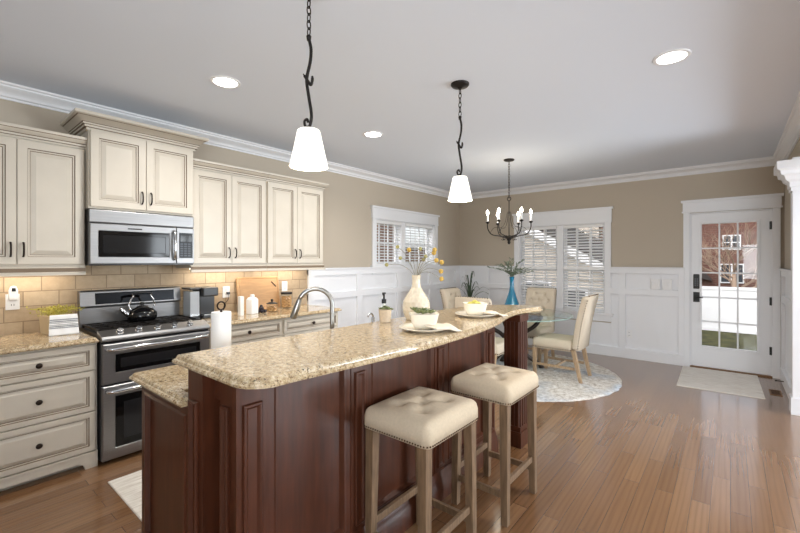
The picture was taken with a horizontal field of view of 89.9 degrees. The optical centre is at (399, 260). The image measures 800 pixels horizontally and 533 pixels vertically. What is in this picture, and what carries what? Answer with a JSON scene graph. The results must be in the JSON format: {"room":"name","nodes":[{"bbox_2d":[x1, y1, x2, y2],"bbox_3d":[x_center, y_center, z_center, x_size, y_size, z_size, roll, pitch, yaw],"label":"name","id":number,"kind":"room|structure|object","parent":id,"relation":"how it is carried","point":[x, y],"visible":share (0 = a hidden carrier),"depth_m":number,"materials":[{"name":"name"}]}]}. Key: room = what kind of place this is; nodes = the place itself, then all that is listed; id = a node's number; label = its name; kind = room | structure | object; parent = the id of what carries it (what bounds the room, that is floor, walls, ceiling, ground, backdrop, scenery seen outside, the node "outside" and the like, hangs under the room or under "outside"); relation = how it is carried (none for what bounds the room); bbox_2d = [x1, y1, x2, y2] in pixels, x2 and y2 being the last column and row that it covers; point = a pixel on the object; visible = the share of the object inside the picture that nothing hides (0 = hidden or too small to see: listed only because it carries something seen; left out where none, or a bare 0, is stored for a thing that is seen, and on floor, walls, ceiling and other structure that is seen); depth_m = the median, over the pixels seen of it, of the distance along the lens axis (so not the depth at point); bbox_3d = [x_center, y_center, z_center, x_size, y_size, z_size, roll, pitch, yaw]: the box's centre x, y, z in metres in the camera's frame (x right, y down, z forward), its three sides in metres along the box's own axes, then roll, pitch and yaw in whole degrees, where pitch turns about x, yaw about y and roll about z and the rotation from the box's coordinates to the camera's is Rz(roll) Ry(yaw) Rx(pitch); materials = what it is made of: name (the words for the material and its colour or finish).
{"room":"kitchen","nodes":[
{"label":"kitchen","id":0,"kind":"room"},
{"bbox_2d":[0,99,459,267],"bbox_3d":[-1.763,0.090,4.441,0.170,2.740,9.350,0,0,39],"label":"wall","id":1,"kind":"structure","parent":0,"point":[347,200],"depth_m":5.52,"materials":[{"name":"beige paint"}]},
{"bbox_2d":[0,121,86,276],"bbox_3d":[-2.727,-0.406,2.825,0.374,1.027,0.758,0,0,39],"label":"upper cabinet","id":2,"kind":"object","parent":1,"relation":"attached to","point":[42,172],"visible":1,"depth_m":2.83,"materials":[{"name":"beige paint"}]},
{"bbox_2d":[60,107,208,216],"bbox_3d":[-2.201,-0.743,3.378,0.482,0.701,0.948,0,0,39],"label":"upper cabinet","id":3,"kind":"object","parent":1,"relation":"attached to","point":[131,166],"visible":0.93,"depth_m":3.21,"materials":[{"name":"beige paint"}]},
{"bbox_2d":[85,209,193,265],"bbox_3d":[-2.209,-0.175,3.386,0.459,0.426,0.757,0,0,39],"label":"microwave oven","id":4,"kind":"object","parent":3,"relation":"attached to","point":[111,237],"visible":0.98,"depth_m":3.22,"materials":[{"name":"silver metal"}]},
{"bbox_2d":[0,265,306,335],"bbox_3d":[-2.354,0.280,3.581,0.012,0.560,3.732,0,0,39],"label":"tile backsplash","id":5,"kind":"structure","parent":1,"relation":"attached to","point":[34,291],"depth_m":3.42,"materials":[{"name":"tile"}]},
{"bbox_2d":[5,294,19,309],"bbox_3d":[-2.857,0.305,2.955,0.008,0.116,0.076,0,0,39],"label":"wall outlet","id":6,"kind":"object","parent":5,"relation":"attached to","point":[9,305],"visible":0.84,"depth_m":2.95,"materials":[{"name":"white plastic"}]},
{"bbox_2d":[8,286,17,300],"bbox_3d":[-2.834,0.241,2.936,0.053,0.108,0.048,0,0,39],"label":"plug","id":7,"kind":"object","parent":6,"relation":"attached to","point":[13,291],"visible":1,"depth_m":2.92,"materials":[{"name":"white plastic"}]},
{"bbox_2d":[223,286,229,297],"bbox_3d":[-1.825,0.330,4.206,0.008,0.116,0.076,0,0,39],"label":"wall outlet","id":8,"kind":"object","parent":5,"relation":"attached to","point":[226,288],"visible":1,"depth_m":4.20,"materials":[{"name":"white plastic"}]},
{"bbox_2d":[282,281,286,290],"bbox_3d":[-1.370,0.305,4.758,0.008,0.116,0.076,0,0,39],"label":"wall outlet","id":9,"kind":"object","parent":5,"relation":"attached to","point":[284,283],"visible":1,"depth_m":4.75,"materials":[{"name":"white plastic"}]},
{"bbox_2d":[176,158,268,271],"bbox_3d":[-1.755,-0.406,4.004,0.374,1.027,0.764,0,0,39],"label":"upper cabinet","id":10,"kind":"object","parent":1,"relation":"attached to","point":[229,201],"visible":0.88,"depth_m":3.88,"materials":[{"name":"beige paint"}]},
{"bbox_2d":[266,173,328,270],"bbox_3d":[-1.252,-0.406,4.615,0.374,1.027,0.814,0,0,39],"label":"upper cabinet","id":11,"kind":"object","parent":1,"relation":"attached to","point":[294,206],"visible":0.94,"depth_m":4.47,"materials":[{"name":"beige paint"}]},
{"bbox_2d":[307,265,459,327],"bbox_3d":[0.018,0.778,6.429,0.050,1.364,3.675,0,0,39],"label":"wainscoting","id":12,"kind":"structure","parent":1,"relation":"attached to","point":[356,291],"depth_m":5.89,"materials":[{"name":"white paint"}]},
{"bbox_2d":[0,80,799,198],"bbox_3d":[0.083,-1.228,2.919,4.614,0.101,9.010,0,0,39],"label":"trim","id":13,"kind":"structure","parent":1,"relation":"attached to","point":[790,136],"depth_m":4.56,"materials":[{"name":"white paint"}]},
{"bbox_2d":[370,205,439,273],"bbox_3d":[0.076,-0.307,6.629,0.225,1.015,1.763,0,0,39],"label":"window","id":14,"kind":"structure","parent":1,"relation":"in","point":[377,212],"depth_m":6.54,"materials":[{"name":"white paint"}]},
{"bbox_2d":[377,220,401,264],"bbox_3d":[-0.192,-0.274,6.283,0.060,0.681,0.618,0,0,39],"label":"window blind","id":15,"kind":"object","parent":14,"relation":"attached to","point":[379,222],"visible":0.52,"depth_m":6.27,"materials":[{"name":"white plastic"}]},
{"bbox_2d":[405,223,432,264],"bbox_3d":[0.318,-0.274,6.902,0.060,0.681,0.765,0,0,39],"label":"window blind","id":16,"kind":"object","parent":14,"relation":"attached to","point":[406,224],"visible":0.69,"depth_m":6.87,"materials":[{"name":"white"}]},
{"bbox_2d":[0,0,799,192],"bbox_3d":[1.389,-1.340,1.842,8.400,0.120,9.410,0,0,39],"label":"ceiling","id":17,"kind":"structure","parent":0,"point":[566,90],"depth_m":2.73,"materials":[{"name":"white paint"}]},
{"bbox_2d":[210,75,240,88],"bbox_3d":[-1.250,-1.276,2.870,0.204,0.007,0.204,0,0,39],"label":"recessed light","id":18,"kind":"object","parent":17,"relation":"in","point":[218,80],"visible":1,"depth_m":2.86,"materials":[{"name":"white paint"}]},
{"bbox_2d":[289,0,327,170],"bbox_3d":[-0.424,-0.857,1.863,0.176,0.846,0.176,0,0,39],"label":"pendant light","id":19,"kind":"object","parent":17,"relation":"hanging from","point":[308,153],"visible":1,"depth_m":1.83,"materials":[{"name":"white glass"}]},
{"bbox_2d":[363,131,382,137],"bbox_3d":[-0.273,-1.276,4.055,0.204,0.007,0.204,0,0,39],"label":"recessed light","id":20,"kind":"object","parent":17,"relation":"in","point":[373,134],"visible":1,"depth_m":4.05,"materials":[{"name":"white glass"}]},
{"bbox_2d":[448,80,471,201],"bbox_3d":[0.435,-0.857,2.905,0.176,0.846,0.176,0,0,39],"label":"pendant light","id":21,"kind":"object","parent":17,"relation":"hanging from","point":[460,189],"visible":1,"depth_m":2.87,"materials":[{"name":"white glass"}]},
{"bbox_2d":[486,158,532,243],"bbox_3d":[1.383,-0.745,5.081,0.522,1.070,0.580,0,0,39],"label":"chandelier","id":22,"kind":"object","parent":17,"relation":"hanging from","point":[509,237],"visible":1,"depth_m":5.07,"materials":[{"name":"black metal"}]},
{"bbox_2d":[652,48,691,64],"bbox_3d":[1.707,-1.276,2.519,0.204,0.007,0.204,0,0,39],"label":"recessed light","id":23,"kind":"object","parent":17,"relation":"in","point":[673,56],"visible":1,"depth_m":2.50,"materials":[{"name":"white paint"}]},
{"bbox_2d":[0,345,799,532],"bbox_3d":[1.389,1.520,1.842,8.400,0.120,9.410,0,0,39],"label":"floor","id":24,"kind":"structure","parent":0,"point":[653,454],"depth_m":2.75,"materials":[{"name":"brown wood"}]},
{"bbox_2d":[0,343,97,490],"bbox_3d":[-2.577,1.021,2.793,0.647,0.878,0.632,0,0,39],"label":"base cabinet","id":25,"kind":"object","parent":24,"relation":"on","point":[48,397],"visible":1,"depth_m":2.64,"materials":[{"name":"beige paint"}]},
{"bbox_2d":[0,331,98,354],"bbox_3d":[-2.588,0.563,2.787,0.636,0.036,0.668,0,0,39],"label":"countertop","id":26,"kind":"structure","parent":25,"relation":"on","point":[17,343],"depth_m":2.73,"materials":[{"name":"beige stone"}]},
{"bbox_2d":[26,304,84,334],"bbox_3d":[-2.588,0.436,3.032,0.157,0.217,0.369,0,0,27],"label":"planter","id":27,"kind":"object","parent":26,"relation":"on","point":[44,320],"visible":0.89,"depth_m":2.98,"materials":[{"name":"beige"}]},
{"bbox_2d":[49,314,78,335],"bbox_3d":[-2.477,0.472,2.954,0.171,0.144,0.091,0,0,-43],"label":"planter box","id":28,"kind":"object","parent":26,"relation":"on","point":[66,324],"visible":1,"depth_m":2.94,"materials":[{"name":"white wood"}]},
{"bbox_2d":[108,470,141,520],"bbox_3d":[-1.194,1.456,2.934,0.735,0.009,1.390,0,0,39],"label":"kitchen mat","id":29,"kind":"object","parent":24,"relation":"on","point":[128,487],"visible":0.23,"depth_m":2.54,"materials":[{"name":"beige fabric"}]},
{"bbox_2d":[77,286,209,461],"bbox_3d":[-2.093,0.853,3.310,0.725,1.215,0.761,0,0,39],"label":"gas range","id":30,"kind":"object","parent":24,"relation":"on","point":[125,348],"visible":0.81,"depth_m":3.03,"materials":[{"name":"silver metal"}]},
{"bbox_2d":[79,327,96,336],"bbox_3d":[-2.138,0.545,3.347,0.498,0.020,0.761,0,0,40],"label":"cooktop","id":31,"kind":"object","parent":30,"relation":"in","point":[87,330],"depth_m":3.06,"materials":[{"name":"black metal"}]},
{"bbox_2d":[119,291,156,321],"bbox_3d":[-2.205,0.385,3.406,0.248,0.246,0.223,0,0,-12],"label":"tea kettle","id":32,"kind":"object","parent":30,"relation":"on","point":[141,313],"visible":1,"depth_m":3.34,"materials":[{"name":"black metal"}]},
{"bbox_2d":[208,319,281,348],"bbox_3d":[-1.637,1.021,3.927,0.654,0.878,0.747,0,0,39],"label":"base cabinet","id":33,"kind":"object","parent":24,"relation":"on","point":[244,333],"visible":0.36,"depth_m":3.79,"materials":[{"name":"beige paint"}]},
{"bbox_2d":[201,304,341,327],"bbox_3d":[-1.401,0.563,4.228,0.636,0.036,1.528,0,0,39],"label":"countertop","id":34,"kind":"structure","parent":33,"relation":"on","point":[306,309],"depth_m":4.12,"materials":[{"name":"beige stone"}]},
{"bbox_2d":[181,286,217,318],"bbox_3d":[-1.915,0.400,3.833,0.230,0.290,0.255,0,0,39],"label":"coffee maker","id":35,"kind":"object","parent":34,"relation":"on","point":[199,302],"visible":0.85,"depth_m":3.77,"materials":[{"name":"black plastic"}]},
{"bbox_2d":[238,296,243,315],"bbox_3d":[-1.580,0.450,3.979,0.050,0.190,0.040,0,0,39],"label":"carton","id":36,"kind":"object","parent":34,"relation":"on","point":[240,298],"visible":1,"depth_m":3.96,"materials":[{"name":"white"}]},
{"bbox_2d":[246,294,257,313],"bbox_3d":[-1.514,0.446,4.106,0.086,0.198,0.086,0,0,30],"label":"canister","id":37,"kind":"object","parent":34,"relation":"on","point":[251,302],"visible":1,"depth_m":4.08,"materials":[{"name":"white ceramic"}]},
{"bbox_2d":[236,276,279,310],"bbox_3d":[-1.567,0.363,4.454,0.064,0.364,0.510,0,0,39],"label":"cutting board","id":38,"kind":"object","parent":34,"relation":"on","point":[265,289],"visible":0.77,"depth_m":4.46,"materials":[{"name":"brown wood"}]},
{"bbox_2d":[258,305,266,312],"bbox_3d":[-1.451,0.503,4.191,0.106,0.084,0.082,0,0,39],"label":"cluster","id":39,"kind":"object","parent":34,"relation":"on","point":[261,309],"visible":0.95,"depth_m":4.18,"materials":[{"name":"black"}]},
{"bbox_2d":[266,299,277,311],"bbox_3d":[-1.363,0.477,4.266,0.124,0.136,0.124,0,0,39],"label":"glass jar","id":40,"kind":"object","parent":34,"relation":"on","point":[269,308],"visible":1,"depth_m":4.24,"materials":[{"name":"clear glass"}]},
{"bbox_2d":[281,292,292,307],"bbox_3d":[-1.302,0.454,4.599,0.136,0.183,0.136,0,0,39],"label":"glass jar","id":41,"kind":"object","parent":34,"relation":"on","point":[287,300],"visible":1,"depth_m":4.56,"materials":[{"name":"clear glass"}]},
{"bbox_2d":[282,311,337,336],"bbox_3d":[-1.163,1.021,4.502,0.654,0.878,0.741,0,0,39],"label":"base cabinet","id":42,"kind":"object","parent":24,"relation":"on","point":[315,322],"visible":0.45,"depth_m":4.27,"materials":[{"name":"beige paint"}]},
{"bbox_2d":[142,313,527,532],"bbox_3d":[-0.111,0.944,2.582,0.955,1.033,2.490,0,0,39],"label":"kitchen island","id":43,"kind":"object","parent":24,"relation":"on","point":[291,457],"visible":0.65,"depth_m":1.77,"materials":[{"name":"brown wood"}]},
{"bbox_2d":[129,365,187,407],"bbox_3d":[-0.333,0.563,2.674,0.594,0.036,2.376,0,0,39],"label":"island countertop","id":44,"kind":"structure","parent":43,"relation":"on","point":[170,383],"depth_m":1.81,"materials":[{"name":"beige stone"}]},
{"bbox_2d":[211,301,230,348],"bbox_3d":[-0.951,0.380,2.132,0.150,0.330,0.150,0,0,39],"label":"paper towel holder","id":45,"kind":"object","parent":44,"relation":"on","point":[220,320],"visible":0.67,"depth_m":2.09,"materials":[{"name":"white paper"}]},
{"bbox_2d":[290,287,333,328],"bbox_3d":[-0.513,0.351,2.380,0.276,0.388,0.117,0,0,-12],"label":"kitchen faucet","id":46,"kind":"object","parent":44,"relation":"on","point":[294,313],"visible":0.71,"depth_m":2.40,"materials":[{"name":"silver metal"}]},
{"bbox_2d":[367,313,374,321],"bbox_3d":[-0.193,0.446,2.667,0.032,0.199,0.071,0,0,39],"label":"tap","id":47,"kind":"object","parent":44,"relation":"on","point":[372,317],"visible":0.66,"depth_m":2.67,"materials":[{"name":"silver metal"}]},
{"bbox_2d":[379,292,386,320],"bbox_3d":[-0.113,0.383,2.771,0.064,0.325,0.072,0,0,39],"label":"soap dispenser","id":48,"kind":"object","parent":44,"relation":"on","point":[383,293],"visible":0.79,"depth_m":2.76,"materials":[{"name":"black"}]},
{"bbox_2d":[172,305,542,388],"bbox_3d":[0.187,0.407,2.499,0.666,0.038,2.743,0,0,39],"label":"island countertop","id":49,"kind":"structure","parent":43,"relation":"on","point":[270,363],"depth_m":1.75,"materials":[{"name":"beige stone"}]},
{"bbox_2d":[378,305,392,322],"bbox_3d":[-0.090,0.335,2.517,0.104,0.106,0.084,0,0,39],"label":"succulent pot","id":50,"kind":"object","parent":49,"relation":"on","point":[384,311],"visible":1,"depth_m":2.49,"materials":[{"name":"beige ceramic"}]},
{"bbox_2d":[385,245,443,319],"bbox_3d":[0.100,0.142,2.647,0.377,0.491,0.182,0,0,9],"label":"flower vase","id":51,"kind":"object","parent":49,"relation":"on","point":[416,297],"visible":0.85,"depth_m":2.61,"materials":[{"name":"beige ceramic"}]},
{"bbox_2d":[399,323,442,332],"bbox_3d":[0.137,0.377,2.233,0.286,0.022,0.286,0,0,39],"label":"dinner plate","id":52,"kind":"object","parent":49,"relation":"on","point":[407,326],"visible":0.61,"depth_m":2.20,"materials":[{"name":"beige ceramic"}]},
{"bbox_2d":[409,307,438,328],"bbox_3d":[0.134,0.320,2.248,0.164,0.117,0.131,0,0,-3],"label":"serving bowl","id":53,"kind":"object","parent":52,"relation":"on","point":[424,316],"visible":0.95,"depth_m":2.20,"materials":[{"name":"beige ceramic"}]},
{"bbox_2d":[424,323,461,331],"bbox_3d":[0.237,0.369,2.189,0.170,0.035,0.116,0,0,-32],"label":"cloth napkin","id":54,"kind":"object","parent":52,"relation":"on","point":[445,326],"visible":1,"depth_m":2.16,"materials":[{"name":"beige fabric"}]},
{"bbox_2d":[455,311,495,317],"bbox_3d":[0.527,0.377,2.793,0.286,0.022,0.286,0,0,39],"label":"dinner plate","id":55,"kind":"object","parent":49,"relation":"on","point":[462,313],"visible":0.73,"depth_m":2.76,"materials":[{"name":"beige ceramic"}]},
{"bbox_2d":[462,300,487,314],"bbox_3d":[0.524,0.327,2.808,0.164,0.104,0.131,0,0,-3],"label":"serving bowl","id":56,"kind":"object","parent":55,"relation":"on","point":[475,307],"visible":1,"depth_m":2.76,"materials":[{"name":"beige ceramic"}]},
{"bbox_2d":[482,310,507,316],"bbox_3d":[0.648,0.369,2.790,0.170,0.036,0.116,0,0,-32],"label":"cloth napkin","id":57,"kind":"object","parent":55,"relation":"on","point":[486,311],"visible":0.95,"depth_m":2.75,"materials":[{"name":"beige fabric"}]},
{"bbox_2d":[363,386,478,532],"bbox_3d":[0.110,1.072,1.963,0.400,0.776,0.461,0,0,39],"label":"bar stool","id":58,"kind":"object","parent":24,"relation":"on","point":[423,418],"visible":1,"depth_m":1.89,"materials":[{"name":"beige fabric"}]},
{"bbox_2d":[459,271,486,296],"bbox_3d":[1.346,0.824,7.259,0.527,1.273,0.590,0,0,-34],"label":"plant","id":59,"kind":"object","parent":24,"relation":"on","point":[469,291],"visible":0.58,"depth_m":7.21,"materials":[{"name":"green plant"}]},
{"bbox_2d":[450,363,538,527],"bbox_3d":[0.588,1.072,2.470,0.400,0.776,0.461,0,0,39],"label":"bar stool","id":60,"kind":"object","parent":24,"relation":"on","point":[504,386],"visible":1,"depth_m":2.39,"materials":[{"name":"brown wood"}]},
{"bbox_2d":[496,351,621,401],"bbox_3d":[1.588,1.452,5.334,2.408,0.016,2.411,0,0,39],"label":"round rug","id":61,"kind":"object","parent":24,"relation":"on","point":[555,384],"visible":0.28,"depth_m":4.76,"materials":[{"name":"beige carpet"}]},
{"bbox_2d":[440,287,495,334],"bbox_3d":[0.987,0.929,5.848,0.691,1.033,0.467,0,0,39],"label":"dining chair","id":62,"kind":"object","parent":61,"relation":"on","point":[448,295],"visible":0.22,"depth_m":5.89,"materials":[{"name":"fabric"}]},
{"bbox_2d":[455,296,503,363],"bbox_3d":[1.023,0.929,4.810,0.467,1.033,0.691,0,0,39],"label":"dining chair","id":63,"kind":"object","parent":61,"relation":"on","point":[499,342],"visible":0.16,"depth_m":4.61,"materials":[{"name":"fabric"}]},
{"bbox_2d":[495,308,573,367],"bbox_3d":[1.508,1.072,5.367,1.509,0.747,1.509,0,0,12],"label":"dining table","id":64,"kind":"object","parent":61,"relation":"on","point":[536,317],"visible":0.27,"depth_m":5.37,"materials":[{"name":"clear glass"}]},
{"bbox_2d":[487,257,533,304],"bbox_3d":[1.500,0.323,5.387,0.660,0.752,0.512,0,0,39],"label":"vase","id":65,"kind":"object","parent":64,"relation":"on","point":[511,299],"visible":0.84,"depth_m":5.34,"materials":[{"name":"teal glass"}]},
{"bbox_2d":[525,287,556,361],"bbox_3d":[1.979,0.929,5.922,0.467,1.033,0.691,0,0,39],"label":"dining chair","id":66,"kind":"object","parent":61,"relation":"on","point":[545,298],"visible":0.5,"depth_m":5.99,"materials":[{"name":"fabric"}]},
{"bbox_2d":[532,294,598,383],"bbox_3d":[2.071,0.929,5.031,0.691,1.033,0.467,0,0,39],"label":"dining chair","id":67,"kind":"object","parent":61,"relation":"on","point":[579,341],"visible":0.99,"depth_m":4.87,"materials":[{"name":"fabric"}]},
{"bbox_2d":[676,366,764,398],"bbox_3d":[3.867,1.456,4.864,0.790,0.009,1.105,0,0,39],"label":"door mat","id":68,"kind":"object","parent":24,"relation":"on","point":[747,385],"visible":1,"depth_m":4.81,"materials":[{"name":"beige fabric"}]},
{"bbox_2d":[769,389,782,396],"bbox_3d":[4.142,1.456,4.420,0.100,0.008,0.230,0,0,39],"label":"floor vent","id":69,"kind":"object","parent":24,"relation":"in","point":[772,392],"visible":1,"depth_m":4.41,"materials":[{"name":"brown metal"}]},
{"bbox_2d":[460,166,783,322],"bbox_3d":[4.309,0.090,5.384,8.000,2.740,0.170,0,0,39],"label":"wall","id":70,"kind":"structure","parent":0,"point":[647,222],"depth_m":5.97,"materials":[{"name":"beige paint"}]},
{"bbox_2d":[512,206,612,321],"bbox_3d":[2.680,0.058,6.691,1.614,1.765,0.225,0,0,39],"label":"window","id":71,"kind":"structure","parent":70,"relation":"in","point":[599,215],"depth_m":6.63,"materials":[{"name":"white paint"}]},
{"bbox_2d":[521,226,556,308],"bbox_3d":[2.394,0.117,6.913,0.620,1.381,0.063,0,0,39],"label":"window blind","id":72,"kind":"object","parent":71,"relation":"attached to","point":[535,267],"visible":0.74,"depth_m":6.90,"materials":[{"name":"white"}]},
{"bbox_2d":[563,224,603,311],"bbox_3d":[2.955,0.117,6.450,0.614,1.381,0.063,0,0,39],"label":"window blind","id":73,"kind":"object","parent":71,"relation":"attached to","point":[567,267],"visible":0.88,"depth_m":6.45,"materials":[{"name":"white plastic"}]},
{"bbox_2d":[460,265,683,365],"bbox_3d":[2.547,0.778,6.693,3.604,1.364,0.050,0,0,39],"label":"wainscoting","id":74,"kind":"structure","parent":70,"relation":"attached to","point":[655,318],"depth_m":5.95,"materials":[{"name":"white paint"}]},
{"bbox_2d":[626,330,631,337],"bbox_3d":[3.428,1.095,5.989,0.076,0.116,0.008,0,0,39],"label":"wall outlet","id":75,"kind":"object","parent":70,"relation":"attached to","point":[628,332],"visible":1,"depth_m":5.99,"materials":[{"name":"white plastic"}]},
{"bbox_2d":[650,279,659,289],"bbox_3d":[3.664,0.340,5.754,0.116,0.150,0.012,0,0,39],"label":"switch plate","id":76,"kind":"object","parent":70,"relation":"attached to","point":[654,283],"visible":1,"depth_m":5.75,"materials":[{"name":"white plastic"}]},
{"bbox_2d":[662,279,671,289],"bbox_3d":[3.774,0.340,5.663,0.116,0.150,0.012,0,0,39],"label":"switch plate","id":77,"kind":"object","parent":70,"relation":"attached to","point":[666,283],"visible":1,"depth_m":5.66,"materials":[{"name":"white plastic"}]},
{"bbox_2d":[691,210,771,375],"bbox_3d":[4.323,0.402,5.254,0.821,2.072,0.102,0,0,39],"label":"door","id":78,"kind":"structure","parent":70,"relation":"in","point":[749,361],"depth_m":5.22,"materials":[{"name":"white paint"}]},
{"bbox_2d":[690,365,772,377],"bbox_3d":[4.367,1.451,5.317,0.835,0.018,0.200,0,0,39],"label":"trim","id":79,"kind":"structure","parent":70,"relation":"attached to","point":[761,375],"depth_m":5.23,"materials":[{"name":"brown wood"}]},
{"bbox_2d":[681,193,783,378],"bbox_3d":[4.360,0.317,5.307,1.037,2.287,0.224,0,0,39],"label":"trim","id":80,"kind":"structure","parent":70,"relation":"attached to","point":[772,201],"depth_m":5.07,"materials":[{"name":"white paint"}]},
{"bbox_2d":[784,138,799,268],"bbox_3d":[1.917,0.090,1.407,0.140,2.740,9.010,0,0,39],"label":"wall","id":81,"kind":"structure","parent":0,"point":[796,151],"depth_m":4.59,"materials":[{"name":"beige paint"}]},
{"bbox_2d":[779,268,790,398],"bbox_3d":[4.267,0.778,4.407,0.050,1.364,1.330,0,0,39],"label":"trim","id":82,"kind":"structure","parent":81,"relation":"attached to","point":[785,369],"depth_m":4.63,"materials":[{"name":"white paint"}]},
{"bbox_2d":[774,156,799,415],"bbox_3d":[3.823,0.240,3.821,0.360,2.440,0.390,0,0,39],"label":"trim","id":83,"kind":"structure","parent":81,"relation":"attached to","point":[787,171],"depth_m":3.78,"materials":[{"name":"white paint"}]},
{"label":"outside","id":84,"kind":"structure","parent":0,"visible":0},
{"bbox_2d":[702,330,756,350],"bbox_3d":[15.902,2.510,19.291,80.000,0.300,70.000,0,0,39],"label":"lawn","id":85,"kind":"structure","parent":84,"point":[709,338],"depth_m":11.83,"materials":[{"name":"green plant"}]},
{"bbox_2d":[377,224,424,261],"bbox_3d":[-1.790,-0.890,17.480,5.600,6.500,13.500,0,0,39],"label":"brick house","id":86,"kind":"structure","parent":85,"relation":"on","point":[390,226],"depth_m":15.28,"materials":[{"name":"brick"}]},
{"bbox_2d":[525,228,602,307],"bbox_3d":[6.473,0.405,15.399,5.600,3.910,6.800,0,0,39],"label":"house","id":87,"kind":"structure","parent":85,"relation":"on","point":[569,229],"depth_m":12.67,"materials":[{"name":"white plastic"}]},
{"bbox_2d":[578,227,600,237],"bbox_3d":[10.605,-1.090,26.897,6.750,6.900,7.800,0,0,39],"label":"house","id":88,"kind":"structure","parent":85,"relation":"on","point":[593,228],"depth_m":22.25,"materials":[{"name":"beige"}]},
{"bbox_2d":[601,222,756,287],"bbox_3d":[17.377,-0.540,18.722,13.800,5.800,7.800,0,0,39],"label":"brick house","id":89,"kind":"structure","parent":85,"relation":"on","point":[708,279],"depth_m":16.99,"materials":[{"name":"brown brick"}]},
{"bbox_2d":[702,286,756,334],"bbox_3d":[13.203,1.580,11.018,9.600,1.560,0.140,0,0,39],"label":"privacy fence","id":90,"kind":"object","parent":85,"relation":"on","point":[728,307],"visible":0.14,"depth_m":13.02,"materials":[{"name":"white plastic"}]},
{"bbox_2d":[702,222,756,287],"bbox_3d":[12.258,0.129,15.031,4.294,4.468,4.111,0,0,-32],"label":"bare tree","id":91,"kind":"object","parent":85,"relation":"on","point":[733,281],"visible":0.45,"depth_m":14.81,"materials":[{"name":"beige plant"}]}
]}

